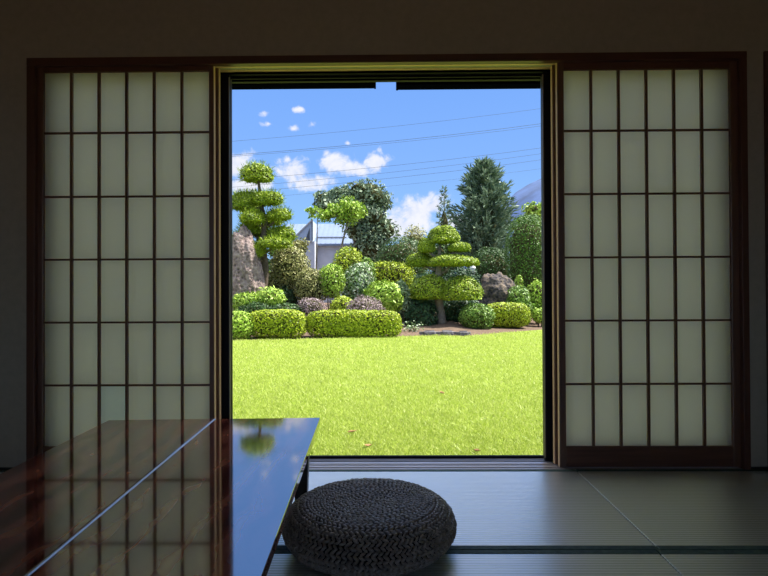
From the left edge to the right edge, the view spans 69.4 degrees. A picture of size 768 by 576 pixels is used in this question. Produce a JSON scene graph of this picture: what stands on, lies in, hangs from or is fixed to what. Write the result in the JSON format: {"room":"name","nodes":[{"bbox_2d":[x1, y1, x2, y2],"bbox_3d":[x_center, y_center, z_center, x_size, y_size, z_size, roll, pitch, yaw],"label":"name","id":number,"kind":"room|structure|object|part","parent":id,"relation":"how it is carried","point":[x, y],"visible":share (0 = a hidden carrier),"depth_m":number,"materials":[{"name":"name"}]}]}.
{"room":"traditional dwelling","nodes":[
{"label":"traditional dwelling","id":0,"kind":"room"},
{"bbox_2d":[0,0,767,467],"bbox_3d":[0.233,-0.086,2.913,6.200,3.020,0.160,0,0,1],"label":"wall","id":1,"kind":"structure","parent":0,"point":[28,28],"depth_m":2.85,"materials":[{"name":"paint"}]},
{"bbox_2d":[0,467,12,469],"bbox_3d":[-2.346,0.929,2.849,1.034,0.012,0.012,0,0,1],"label":"baseboard","id":2,"kind":"structure","parent":1,"relation":"attached to","point":[1,468],"depth_m":2.84,"materials":[{"name":"black wood"}]},
{"bbox_2d":[26,66,37,460],"bbox_3d":[-1.812,-0.105,2.906,0.042,2.076,0.126,0,0,1],"label":"trim","id":3,"kind":"structure","parent":1,"relation":"attached to","point":[32,71],"depth_m":2.85,"materials":[{"name":"brown wood"}]},
{"bbox_2d":[220,75,230,418],"bbox_3d":[-1.293,-0.110,2.988,0.939,2.078,0.026,0,0,1],"label":"door","id":4,"kind":"structure","parent":1,"relation":"in","point":[224,79],"depth_m":2.97,"materials":[{"name":"black wood"}]},
{"bbox_2d":[230,80,232,418],"bbox_3d":[-1.292,-0.110,3.022,0.936,2.078,0.026,0,0,1],"label":"door","id":5,"kind":"structure","parent":1,"relation":"in","point":[230,80],"depth_m":3.01,"materials":[{"name":"black wood"}]},
{"bbox_3d":[-1.293,-0.110,3.023,0.933,2.078,0.024,0,0,1],"label":"sash frame","id":6,"kind":"part","parent":5,"relation":"part of","materials":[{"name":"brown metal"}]},
{"bbox_2d":[232,82,375,89],"bbox_3d":[-0.556,-1.200,3.159,1.018,0.111,0.090,0,0,1],"label":"screen cassette","id":7,"kind":"object","parent":1,"relation":"attached to","point":[358,85],"visible":0.13,"depth_m":3.15,"materials":[{"name":"metal"}]},
{"bbox_2d":[220,69,549,83],"bbox_3d":[0.005,-1.173,3.014,3.604,0.076,0.102,0,0,1],"label":"trim","id":8,"kind":"structure","parent":1,"relation":"attached to","point":[431,75],"depth_m":2.99,"materials":[{"name":"brown metal"}]},
{"bbox_2d":[215,63,554,71],"bbox_3d":[0.004,-1.177,2.906,3.604,0.035,0.114,0,0,1],"label":"trim","id":9,"kind":"structure","parent":1,"relation":"attached to","point":[503,68],"depth_m":2.94,"materials":[{"name":"brown wood"}]},
{"bbox_2d":[26,51,746,67],"bbox_3d":[0.000,-1.172,2.848,3.678,0.040,0.034,0,0,1],"label":"trim","id":10,"kind":"structure","parent":1,"relation":"attached to","point":[501,58],"depth_m":2.83,"materials":[{"name":"brown wood"}]},
{"bbox_2d":[309,455,552,463],"bbox_3d":[0.015,0.973,2.993,3.604,0.105,0.127,0,0,1],"label":"trim","id":11,"kind":"structure","parent":1,"relation":"attached to","point":[314,459],"depth_m":3.02,"materials":[{"name":"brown wood"}]},
{"bbox_2d":[396,81,539,90],"bbox_3d":[0.582,-1.200,3.146,1.027,0.121,0.090,0,0,1],"label":"screen cassette","id":12,"kind":"object","parent":1,"relation":"attached to","point":[470,84],"visible":0.28,"depth_m":3.13,"materials":[{"name":"metal"}]},
{"bbox_2d":[309,463,741,469],"bbox_3d":[0.014,0.954,2.877,3.604,0.060,0.100,0,0,1],"label":"trim","id":13,"kind":"structure","parent":1,"relation":"attached to","point":[355,466],"depth_m":2.86,"materials":[{"name":"brown wood"}]},
{"bbox_2d":[38,66,215,454],"bbox_3d":[-1.338,-0.120,2.881,0.925,2.090,0.030,0,0,1],"label":"screen","id":14,"kind":"object","parent":13,"relation":"on","point":[127,155],"visible":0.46,"depth_m":2.88,"materials":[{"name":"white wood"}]},
{"bbox_3d":[-1.328,0.872,2.872,0.864,0.106,0.028,0,0,1],"label":"rail","id":15,"kind":"part","parent":14,"relation":"part of","materials":[{"name":"brown wood"}]},
{"bbox_3d":[-1.337,-1.144,2.889,0.864,0.043,0.028,0,0,1],"label":"rail","id":16,"kind":"part","parent":14,"relation":"part of","materials":[{"name":"brown wood"}]},
{"bbox_2d":[215,68,220,418],"bbox_3d":[-1.329,-0.120,2.927,0.933,2.090,0.030,0,0,1],"label":"screen","id":17,"kind":"object","parent":13,"relation":"on","point":[217,70],"visible":0.03,"depth_m":2.91,"materials":[{"name":"brown wood"}]},
{"bbox_2d":[550,65,557,463],"bbox_3d":[1.345,-0.133,2.896,0.928,2.090,0.030,0,0,1],"label":"screen","id":18,"kind":"object","parent":13,"relation":"on","point":[552,68],"visible":0.05,"depth_m":2.89,"materials":[{"name":"brown wood"}]},
{"bbox_2d":[555,61,740,466],"bbox_3d":[1.352,-0.133,2.850,0.920,2.090,0.030,0,0,1],"label":"screen","id":19,"kind":"object","parent":13,"relation":"on","point":[647,211],"visible":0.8,"depth_m":2.85,"materials":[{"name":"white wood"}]},
{"bbox_3d":[1.345,-1.150,2.858,0.847,0.055,0.028,0,0,1],"label":"rail","id":20,"kind":"part","parent":19,"relation":"part of","materials":[{"name":"brown wood"}]},
{"bbox_3d":[1.355,0.860,2.841,0.847,0.104,0.028,0,0,1],"label":"rail","id":21,"kind":"part","parent":19,"relation":"part of","materials":[{"name":"brown wood"}]},
{"bbox_2d":[540,77,543,457],"bbox_3d":[1.316,-0.122,2.992,0.928,2.078,0.026,0,0,1],"label":"door","id":22,"kind":"structure","parent":1,"relation":"in","point":[540,77],"depth_m":2.99,"materials":[{"name":"brown metal"}]},
{"bbox_2d":[541,72,552,460],"bbox_3d":[1.315,-0.122,2.958,0.934,2.078,0.026,0,0,1],"label":"door","id":23,"kind":"structure","parent":1,"relation":"in","point":[546,89],"depth_m":2.95,"materials":[{"name":"brown metal"}]},
{"bbox_2d":[737,59,750,469],"bbox_3d":[1.827,-0.122,2.865,0.034,2.076,0.126,0,0,1],"label":"trim","id":24,"kind":"structure","parent":1,"relation":"attached to","point":[742,63],"depth_m":2.81,"materials":[{"name":"brown wood"}]},
{"bbox_2d":[751,467,767,469],"bbox_3d":[2.593,0.906,2.792,1.488,0.012,0.012,0,0,1],"label":"baseboard","id":25,"kind":"structure","parent":1,"relation":"attached to","point":[752,468],"depth_m":2.79,"materials":[{"name":"black wood"}]},
{"bbox_2d":[763,51,767,462],"bbox_3d":[2.632,-0.146,2.799,1.400,2.116,0.014,0,0,1],"label":"trim","id":26,"kind":"structure","parent":1,"relation":"attached to","point":[765,53],"depth_m":2.81,"materials":[{"name":"brown wood"}]},
{"bbox_3d":[0.206,1.000,0.148,6.500,0.200,5.348,0,0,1],"label":"floor","id":27,"kind":"structure","parent":0,"visible":0},
{"bbox_2d":[0,418,319,575],"bbox_3d":[-0.721,0.744,1.608,0.928,0.347,1.700,0,0,-2],"label":"table","id":28,"kind":"object","parent":27,"relation":"on","point":[171,497],"visible":0.91,"depth_m":1.50,"materials":[{"name":"paint"}]},
{"bbox_3d":[-0.356,0.765,2.394,0.072,0.313,0.072,0,0,-2],"label":"leg","id":29,"kind":"part","parent":28,"relation":"part of","materials":[{"name":"black wood"}]},
{"bbox_2d":[276,469,657,550],"bbox_3d":[0.067,0.947,2.384,1.790,0.057,0.878,0,0,1],"label":"mat","id":30,"kind":"object","parent":27,"relation":"on","point":[493,509],"visible":0.4,"depth_m":2.30,"materials":[{"name":"wicker"}]},
{"bbox_2d":[282,478,456,575],"bbox_3d":[-0.052,0.836,1.984,0.619,0.170,0.619,0,-1,-14],"label":"pouf","id":31,"kind":"object","parent":30,"relation":"on","point":[363,526],"visible":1,"depth_m":1.79,"materials":[{"name":"wicker"}]},
{"bbox_2d":[267,550,680,575],"bbox_3d":[0.048,0.940,1.503,1.783,0.057,0.878,0,0,1],"label":"mat","id":32,"kind":"object","parent":27,"relation":"on","point":[453,562],"visible":0.44,"depth_m":1.84,"materials":[{"name":"wicker"}]},
{"bbox_2d":[576,469,767,549],"bbox_3d":[1.849,0.939,2.363,1.765,0.057,0.878,0,0,1],"label":"mat","id":33,"kind":"object","parent":27,"relation":"on","point":[673,509],"visible":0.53,"depth_m":2.35,"materials":[{"name":"wicker"}]},
{"bbox_2d":[657,550,767,575],"bbox_3d":[1.828,0.932,1.482,1.767,0.057,0.878,0,0,1],"label":"mat","id":34,"kind":"object","parent":27,"relation":"on","point":[685,562],"visible":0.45,"depth_m":1.84,"materials":[{"name":"wicker"}]},
{"label":"outside","id":35,"kind":"structure","parent":0,"visible":0},
{"bbox_2d":[460,179,540,269],"bbox_3d":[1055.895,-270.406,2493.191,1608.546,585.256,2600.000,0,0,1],"label":"mountain","id":36,"kind":"structure","parent":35,"point":[531,192],"depth_m":2371.89},
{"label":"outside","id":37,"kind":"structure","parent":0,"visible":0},
{"bbox_2d":[240,108,540,140],"bbox_3d":[-2.953,-13.542,38.987,91.437,10.150,0.016,0,0,1],"label":"overhead cable","id":38,"kind":"object","parent":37,"point":[540,108],"visible":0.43,"depth_m":38.93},
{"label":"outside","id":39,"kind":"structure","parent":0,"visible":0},
{"bbox_2d":[237,124,535,154],"bbox_3d":[-2.983,-12.654,39.380,92.359,10.214,0.022,0,0,1],"label":"overhead cable","id":40,"kind":"object","parent":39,"point":[533,124],"visible":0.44,"depth_m":39.31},
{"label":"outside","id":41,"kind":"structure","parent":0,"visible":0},
{"bbox_2d":[232,126,537,156],"bbox_3d":[-3.014,-12.593,39.780,93.296,10.254,0.017,0,0,1],"label":"overhead cable","id":42,"kind":"object","parent":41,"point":[536,126],"visible":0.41,"depth_m":39.72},
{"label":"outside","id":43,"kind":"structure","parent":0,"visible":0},
{"bbox_2d":[238,148,537,179],"bbox_3d":[-3.042,-11.095,40.167,94.206,10.607,0.018,0,0,1],"label":"overhead cable","id":44,"kind":"object","parent":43,"point":[536,148],"visible":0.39,"depth_m":40.09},
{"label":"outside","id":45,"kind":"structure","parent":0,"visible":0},
{"bbox_2d":[240,154,535,186],"bbox_3d":[-3.071,-10.820,40.566,95.140,10.938,0.017,0,0,1],"label":"overhead cable","id":46,"kind":"object","parent":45,"point":[534,154],"visible":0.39,"depth_m":40.51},
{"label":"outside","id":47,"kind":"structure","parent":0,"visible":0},
{"bbox_2d":[248,160,536,191],"bbox_3d":[-3.101,-10.437,40.963,96.072,10.985,0.018,0,0,1],"label":"overhead cable","id":48,"kind":"object","parent":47,"point":[535,160],"visible":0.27,"depth_m":40.89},
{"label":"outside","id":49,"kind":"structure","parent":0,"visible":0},
{"bbox_2d":[233,303,541,340],"bbox_3d":[0.731,1.616,62.939,120.000,0.600,119.760,0,0,1],"label":"ground","id":50,"kind":"structure","parent":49,"point":[454,326],"depth_m":19.44,"materials":[{"name":"soil"}]},
{"bbox_2d":[233,309,255,339],"bbox_3d":[-4.318,1.142,16.418,1.199,1.033,1.071,0,0,1],"label":"bush","id":51,"kind":"object","parent":50,"relation":"on","point":[242,328],"visible":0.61,"depth_m":16.17,"materials":[{"name":"green plant"}]},
{"bbox_2d":[232,223,264,309],"bbox_3d":[-4.788,-0.555,19.656,1.364,3.484,1.070,0,0,1],"label":"rock","id":52,"kind":"object","parent":50,"relation":"on","point":[247,271],"visible":0.62,"depth_m":19.29,"materials":[{"name":"grey stone"}]},
{"bbox_2d":[233,285,287,310],"bbox_3d":[-4.345,0.620,19.042,2.069,1.482,1.183,0,0,1],"label":"clump","id":53,"kind":"object","parent":50,"relation":"on","point":[271,296],"visible":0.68,"depth_m":18.70,"materials":[{"name":"green plant"}]},
{"bbox_2d":[232,159,297,288],"bbox_3d":[-4.556,-1.730,20.391,2.849,6.026,2.594,0,0,1],"label":"pine","id":54,"kind":"object","parent":50,"relation":"on","point":[252,203],"visible":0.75,"depth_m":19.96,"materials":[{"name":"green plant"}]},
{"bbox_2d":[237,301,301,316],"bbox_3d":[-3.862,0.919,18.738,2.263,0.976,1.180,0,0,1],"label":"shrub","id":55,"kind":"object","parent":50,"relation":"on","point":[251,306],"visible":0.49,"depth_m":18.42,"materials":[{"name":"green plant"}]},
{"bbox_2d":[249,309,306,338],"bbox_3d":[-3.210,1.087,16.724,1.838,0.935,1.059,0,0,1],"label":"box hedge","id":56,"kind":"object","parent":50,"relation":"on","point":[278,323],"visible":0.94,"depth_m":16.36,"materials":[{"name":"green plant"}]},
{"bbox_2d":[267,242,291,265],"bbox_3d":[-7.299,-1.097,40.198,2.531,4.778,2.303,-1,-1,26],"label":"tree","id":57,"kind":"object","parent":50,"relation":"on","point":[270,253],"visible":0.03,"depth_m":39.69,"materials":[{"name":"green plant"}]},
{"bbox_2d":[267,245,310,290],"bbox_3d":[-3.810,-0.288,21.480,1.998,2.853,1.509,0,-1,22],"label":"shrub","id":58,"kind":"object","parent":50,"relation":"on","point":[286,266],"visible":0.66,"depth_m":20.97,"materials":[{"name":"green plant"}]},
{"bbox_2d":[277,285,300,305],"bbox_3d":[-3.684,0.536,21.066,1.209,1.479,1.041,0,0,1],"label":"shrub","id":59,"kind":"object","parent":50,"relation":"on","point":[289,295],"visible":0.26,"depth_m":20.79,"materials":[{"name":"green plant"}]},
{"bbox_2d":[290,237,309,305],"bbox_3d":[-3.911,-0.609,25.475,1.079,3.519,1.234,0,0,1],"label":"tree","id":60,"kind":"object","parent":50,"relation":"on","point":[301,244],"visible":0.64,"depth_m":25.31,"materials":[{"name":"green plant"}]},
{"bbox_2d":[292,267,326,302],"bbox_3d":[-2.737,0.205,20.780,1.473,1.975,1.361,0,0,1],"label":"round shrub","id":61,"kind":"object","parent":50,"relation":"on","point":[308,285],"visible":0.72,"depth_m":20.41,"materials":[{"name":"green plant"}]},
{"bbox_2d":[297,296,326,318],"bbox_3d":[-2.512,0.835,19.232,1.114,1.087,1.050,0,0,1],"label":"shrub","id":62,"kind":"object","parent":50,"relation":"on","point":[310,305],"visible":0.62,"depth_m":18.96,"materials":[{"name":"purple plant"}]},
{"bbox_2d":[305,205,329,270],"bbox_3d":[-2.966,-1.276,24.483,1.154,4.775,0.928,0,0,1],"label":"tree","id":63,"kind":"object","parent":50,"relation":"on","point":[314,210],"visible":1,"depth_m":24.51,"materials":[{"name":"green plant"}]},
{"bbox_2d":[287,220,352,302],"bbox_3d":[-5.644,-2.184,49.385,6.066,7.224,8.607,0,0,1],"label":"house","id":64,"kind":"structure","parent":50,"relation":"on","point":[330,236],"depth_m":46.68,"materials":[{"name":"white paint"}]},
{"bbox_2d":[305,228,309,239],"bbox_3d":[-6.229,-4.410,45.209,0.361,0.998,0.050,0,0,1],"label":"vent","id":65,"kind":"object","parent":64,"relation":"attached to","point":[307,230],"depth_m":45.18,"materials":[{"name":"grey metal"}]},
{"bbox_2d":[318,263,345,309],"bbox_3d":[-1.943,0.149,20.658,1.058,2.177,1.035,0,0,1],"label":"round shrub","id":66,"kind":"object","parent":50,"relation":"on","point":[332,279],"visible":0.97,"depth_m":20.40,"materials":[{"name":"green plant"}]},
{"bbox_2d":[329,295,354,309],"bbox_3d":[-1.445,0.819,19.392,1.028,1.149,0.874,0,0,1],"label":"shrub","id":67,"kind":"object","parent":50,"relation":"on","point":[339,302],"visible":0.41,"depth_m":19.15,"materials":[{"name":"green plant"}]},
{"bbox_2d":[321,195,367,292],"bbox_3d":[-1.789,-1.552,24.902,2.180,5.317,1.687,0,0,1],"label":"young tree","id":68,"kind":"object","parent":50,"relation":"on","point":[349,210],"visible":0.87,"depth_m":24.85,"materials":[{"name":"green plant"}]},
{"bbox_2d":[332,246,363,276],"bbox_3d":[-1.490,-0.357,23.006,1.412,2.832,1.270,0,0,1],"label":"dome shrub","id":69,"kind":"object","parent":50,"relation":"on","point":[347,257],"visible":0.41,"depth_m":22.69,"materials":[{"name":"green plant"}]},
{"bbox_2d":[312,176,401,259],"bbox_3d":[-1.627,-2.747,34.205,5.522,7.890,3.520,0,0,8],"label":"broad tree","id":70,"kind":"object","parent":50,"relation":"on","point":[371,231],"visible":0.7,"depth_m":33.20,"materials":[{"name":"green plant"}]},
{"bbox_2d":[341,262,374,301],"bbox_3d":[-1.013,0.096,21.385,1.395,2.209,1.287,0,0,1],"label":"shrub","id":71,"kind":"object","parent":50,"relation":"on","point":[357,278],"visible":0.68,"depth_m":21.03,"materials":[{"name":"green plant"}]},
{"bbox_2d":[345,294,384,310],"bbox_3d":[-0.671,0.831,19.037,1.376,1.246,1.264,0,-1,-34],"label":"shrub","id":72,"kind":"object","parent":50,"relation":"on","point":[360,303],"visible":0.48,"depth_m":18.75,"materials":[{"name":"purple plant"}]},
{"bbox_2d":[360,256,376,280],"bbox_3d":[-0.727,-0.093,22.596,0.883,2.401,0.793,0,0,1],"label":"shrub","id":73,"kind":"object","parent":50,"relation":"on","point":[368,260],"visible":0.27,"depth_m":22.51,"materials":[{"name":"green plant"}]},
{"bbox_2d":[359,250,385,265],"bbox_3d":[-0.826,-1.040,37.947,2.617,4.567,2.686,0,0,1],"label":"tree","id":74,"kind":"object","parent":50,"relation":"on","point":[374,259],"visible":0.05,"depth_m":37.29,"materials":[{"name":"green plant"}]},
{"bbox_2d":[363,279,403,313],"bbox_3d":[-0.029,0.505,20.023,1.546,1.741,1.358,0,0,1],"label":"shrub","id":75,"kind":"object","parent":50,"relation":"on","point":[388,293],"visible":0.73,"depth_m":19.62,"materials":[{"name":"green plant"}]},
{"bbox_2d":[233,330,542,454],"bbox_3d":[0.174,1.473,14.512,80.000,0.001,22.900,0,0,1],"label":"lawn","id":76,"kind":"structure","parent":50,"relation":"on","point":[513,335],"depth_m":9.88,"materials":[{"name":"green plant"}]},
{"bbox_2d":[305,309,402,337],"bbox_3d":[-0.917,1.109,17.008,3.030,0.972,0.986,0,0,1],"label":"box hedge","id":77,"kind":"object","parent":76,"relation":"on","point":[347,323],"visible":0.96,"depth_m":16.64,"materials":[{"name":"green plant"}]},
{"bbox_2d":[373,260,415,296],"bbox_3d":[0.129,-0.060,23.512,2.512,2.238,1.274,0,0,1],"label":"hedge","id":78,"kind":"object","parent":50,"relation":"on","point":[394,273],"visible":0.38,"depth_m":23.11,"materials":[{"name":"green plant"}]},
{"bbox_2d":[374,236,429,278],"bbox_3d":[0.876,-0.718,26.487,2.722,3.509,2.445,0,0,1],"label":"shrub","id":79,"kind":"object","parent":50,"relation":"on","point":[398,252],"visible":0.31,"depth_m":25.78,"materials":[{"name":"green plant"}]},
{"bbox_2d":[395,279,410,324],"bbox_3d":[0.651,0.502,20.302,0.717,1.708,0.670,0,-1,16],"label":"shrub","id":80,"kind":"object","parent":50,"relation":"on","point":[404,288],"visible":0.66,"depth_m":20.14,"materials":[{"name":"green plant"}]},
{"bbox_2d":[403,320,423,331],"bbox_3d":[0.965,1.389,18.776,0.947,0.580,0.795,0,0,1],"label":"flowering plant","id":81,"kind":"object","parent":50,"relation":"on","point":[408,325],"visible":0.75,"depth_m":18.70,"materials":[{"name":"white plant"}]},
{"bbox_2d":[400,223,431,271],"bbox_3d":[1.517,-1.114,28.551,2.012,4.329,1.816,0,0,-4],"label":"shrub","id":82,"kind":"object","parent":50,"relation":"on","point":[418,235],"visible":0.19,"depth_m":28.10,"materials":[{"name":"green plant"}]},
{"bbox_2d":[398,299,438,325],"bbox_3d":[1.266,1.113,20.579,1.607,1.579,1.383,0,0,1],"label":"shrub","id":83,"kind":"object","parent":50,"relation":"on","point":[420,310],"visible":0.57,"depth_m":20.15,"materials":[{"name":"green plant"}]},
{"bbox_2d":[419,330,438,334],"bbox_3d":[1.439,1.434,17.668,0.642,0.182,0.257,0,0,1],"label":"edging stone","id":84,"kind":"object","parent":50,"relation":"on","point":[426,332],"visible":0.8,"depth_m":17.60,"materials":[{"name":"grey stone"}]},
{"bbox_2d":[429,244,454,275],"bbox_3d":[4.673,-1.345,41.993,2.985,5.159,2.870,0,0,1],"label":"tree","id":85,"kind":"object","parent":50,"relation":"on","point":[443,251],"visible":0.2,"depth_m":41.23,"materials":[{"name":"green plant"}]},
{"bbox_2d":[435,185,451,279],"bbox_3d":[5.229,-3.864,47.939,2.466,10.254,2.631,0,-1,15],"label":"fir","id":86,"kind":"object","parent":50,"relation":"on","point":[444,221],"visible":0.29,"depth_m":47.88,"materials":[{"name":"green plant"}]},
{"bbox_2d":[405,225,484,323],"bbox_3d":[2.217,-0.492,20.608,2.994,3.753,1.920,0,0,9],"label":"tree","id":87,"kind":"object","parent":50,"relation":"on","point":[438,289],"visible":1,"depth_m":20.18,"materials":[{"name":"green plant"}]},
{"bbox_2d":[408,267,481,308],"bbox_3d":[2.559,0.299,24.488,3.995,2.472,2.233,0,0,-4],"label":"shrub","id":88,"kind":"object","parent":50,"relation":"on","point":[461,271],"visible":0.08,"depth_m":24.17,"materials":[{"name":"green plant"}]},
{"bbox_2d":[438,330,455,334],"bbox_3d":[2.008,1.430,17.621,0.616,0.179,0.254,0,0,1],"label":"edging stone","id":89,"kind":"object","parent":50,"relation":"on","point":[446,332],"visible":0.91,"depth_m":17.55,"materials":[{"name":"grey stone"}]},
{"bbox_2d":[443,300,479,321],"bbox_3d":[2.946,1.012,21.539,1.982,1.528,1.745,0,0,4],"label":"shrub","id":90,"kind":"object","parent":50,"relation":"on","point":[452,309],"visible":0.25,"depth_m":20.99,"materials":[{"name":"green plant"}]},
{"bbox_2d":[456,331,470,335],"bbox_3d":[2.489,1.425,17.436,0.472,0.174,0.252,0,0,1],"label":"edging stone","id":91,"kind":"object","parent":50,"relation":"on","point":[461,333],"visible":0.97,"depth_m":17.38,"materials":[{"name":"grey stone"}]},
{"bbox_2d":[457,302,495,328],"bbox_3d":[3.325,1.038,19.977,1.386,1.046,1.307,0,0,1],"label":"bush","id":92,"kind":"object","parent":50,"relation":"on","point":[473,316],"visible":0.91,"depth_m":19.60,"materials":[{"name":"green plant"}]},
{"bbox_2d":[445,155,519,274],"bbox_3d":[5.962,-3.372,32.969,4.552,9.051,4.896,-1,-1,28],"label":"fir","id":93,"kind":"object","parent":50,"relation":"on","point":[485,217],"visible":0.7,"depth_m":32.14,"materials":[{"name":"green plant"}]},
{"bbox_2d":[469,246,512,280],"bbox_3d":[5.010,-0.475,25.961,2.225,3.003,1.984,0,0,1],"label":"shrub","id":94,"kind":"object","parent":50,"relation":"on","point":[494,263],"visible":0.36,"depth_m":25.40,"materials":[{"name":"green plant"}]},
{"bbox_2d":[477,272,516,306],"bbox_3d":[4.533,0.387,22.335,1.796,2.085,1.471,0,0,1],"label":"boulder","id":95,"kind":"object","parent":50,"relation":"on","point":[495,287],"visible":0.44,"depth_m":21.85,"materials":[{"name":"grey stone"}]},
{"bbox_2d":[487,302,531,327],"bbox_3d":[4.547,0.998,20.548,1.748,0.991,1.088,0,0,1],"label":"box hedge","id":96,"kind":"object","parent":50,"relation":"on","point":[508,315],"visible":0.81,"depth_m":20.15,"materials":[{"name":"green plant"}]},
{"bbox_2d":[514,275,523,288],"bbox_3d":[5.640,0.377,23.235,0.444,1.910,0.417,0,0,1],"label":"young shrub","id":97,"kind":"object","parent":50,"relation":"on","point":[517,280],"visible":0.4,"depth_m":23.15,"materials":[{"name":"green plant"}]},
{"bbox_2d":[506,285,535,324],"bbox_3d":[5.282,0.692,21.747,1.339,1.644,1.242,0,-1,24],"label":"shrub","id":98,"kind":"object","parent":50,"relation":"on","point":[517,294],"visible":0.47,"depth_m":21.44,"materials":[{"name":"green plant"}]},
{"bbox_2d":[504,213,541,290],"bbox_3d":[6.326,-1.014,24.437,2.055,4.562,1.831,0,0,1],"label":"topiary","id":99,"kind":"object","parent":50,"relation":"on","point":[525,246],"visible":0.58,"depth_m":23.84,"materials":[{"name":"green plant"}]},
{"bbox_2d":[510,201,540,230],"bbox_3d":[10.966,-2.637,41.775,3.233,7.718,2.786,0,0,1],"label":"tree","id":100,"kind":"object","parent":50,"relation":"on","point":[531,208],"visible":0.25,"depth_m":40.94,"materials":[{"name":"green plant"}]},
{"bbox_2d":[527,278,541,323],"bbox_3d":[6.145,0.535,22.229,1.070,1.871,0.936,0,0,1],"label":"shrub","id":101,"kind":"object","parent":50,"relation":"on","point":[535,292],"visible":0.34,"depth_m":21.95,"materials":[{"name":"green plant"}]},
{"bbox_2d":[531,308,541,326],"bbox_3d":[5.996,1.131,21.328,0.667,0.778,0.626,0,0,1],"label":"bush","id":102,"kind":"object","parent":50,"relation":"on","point":[536,313],"visible":0.64,"depth_m":21.18,"materials":[{"name":"green plant"}]}
]}

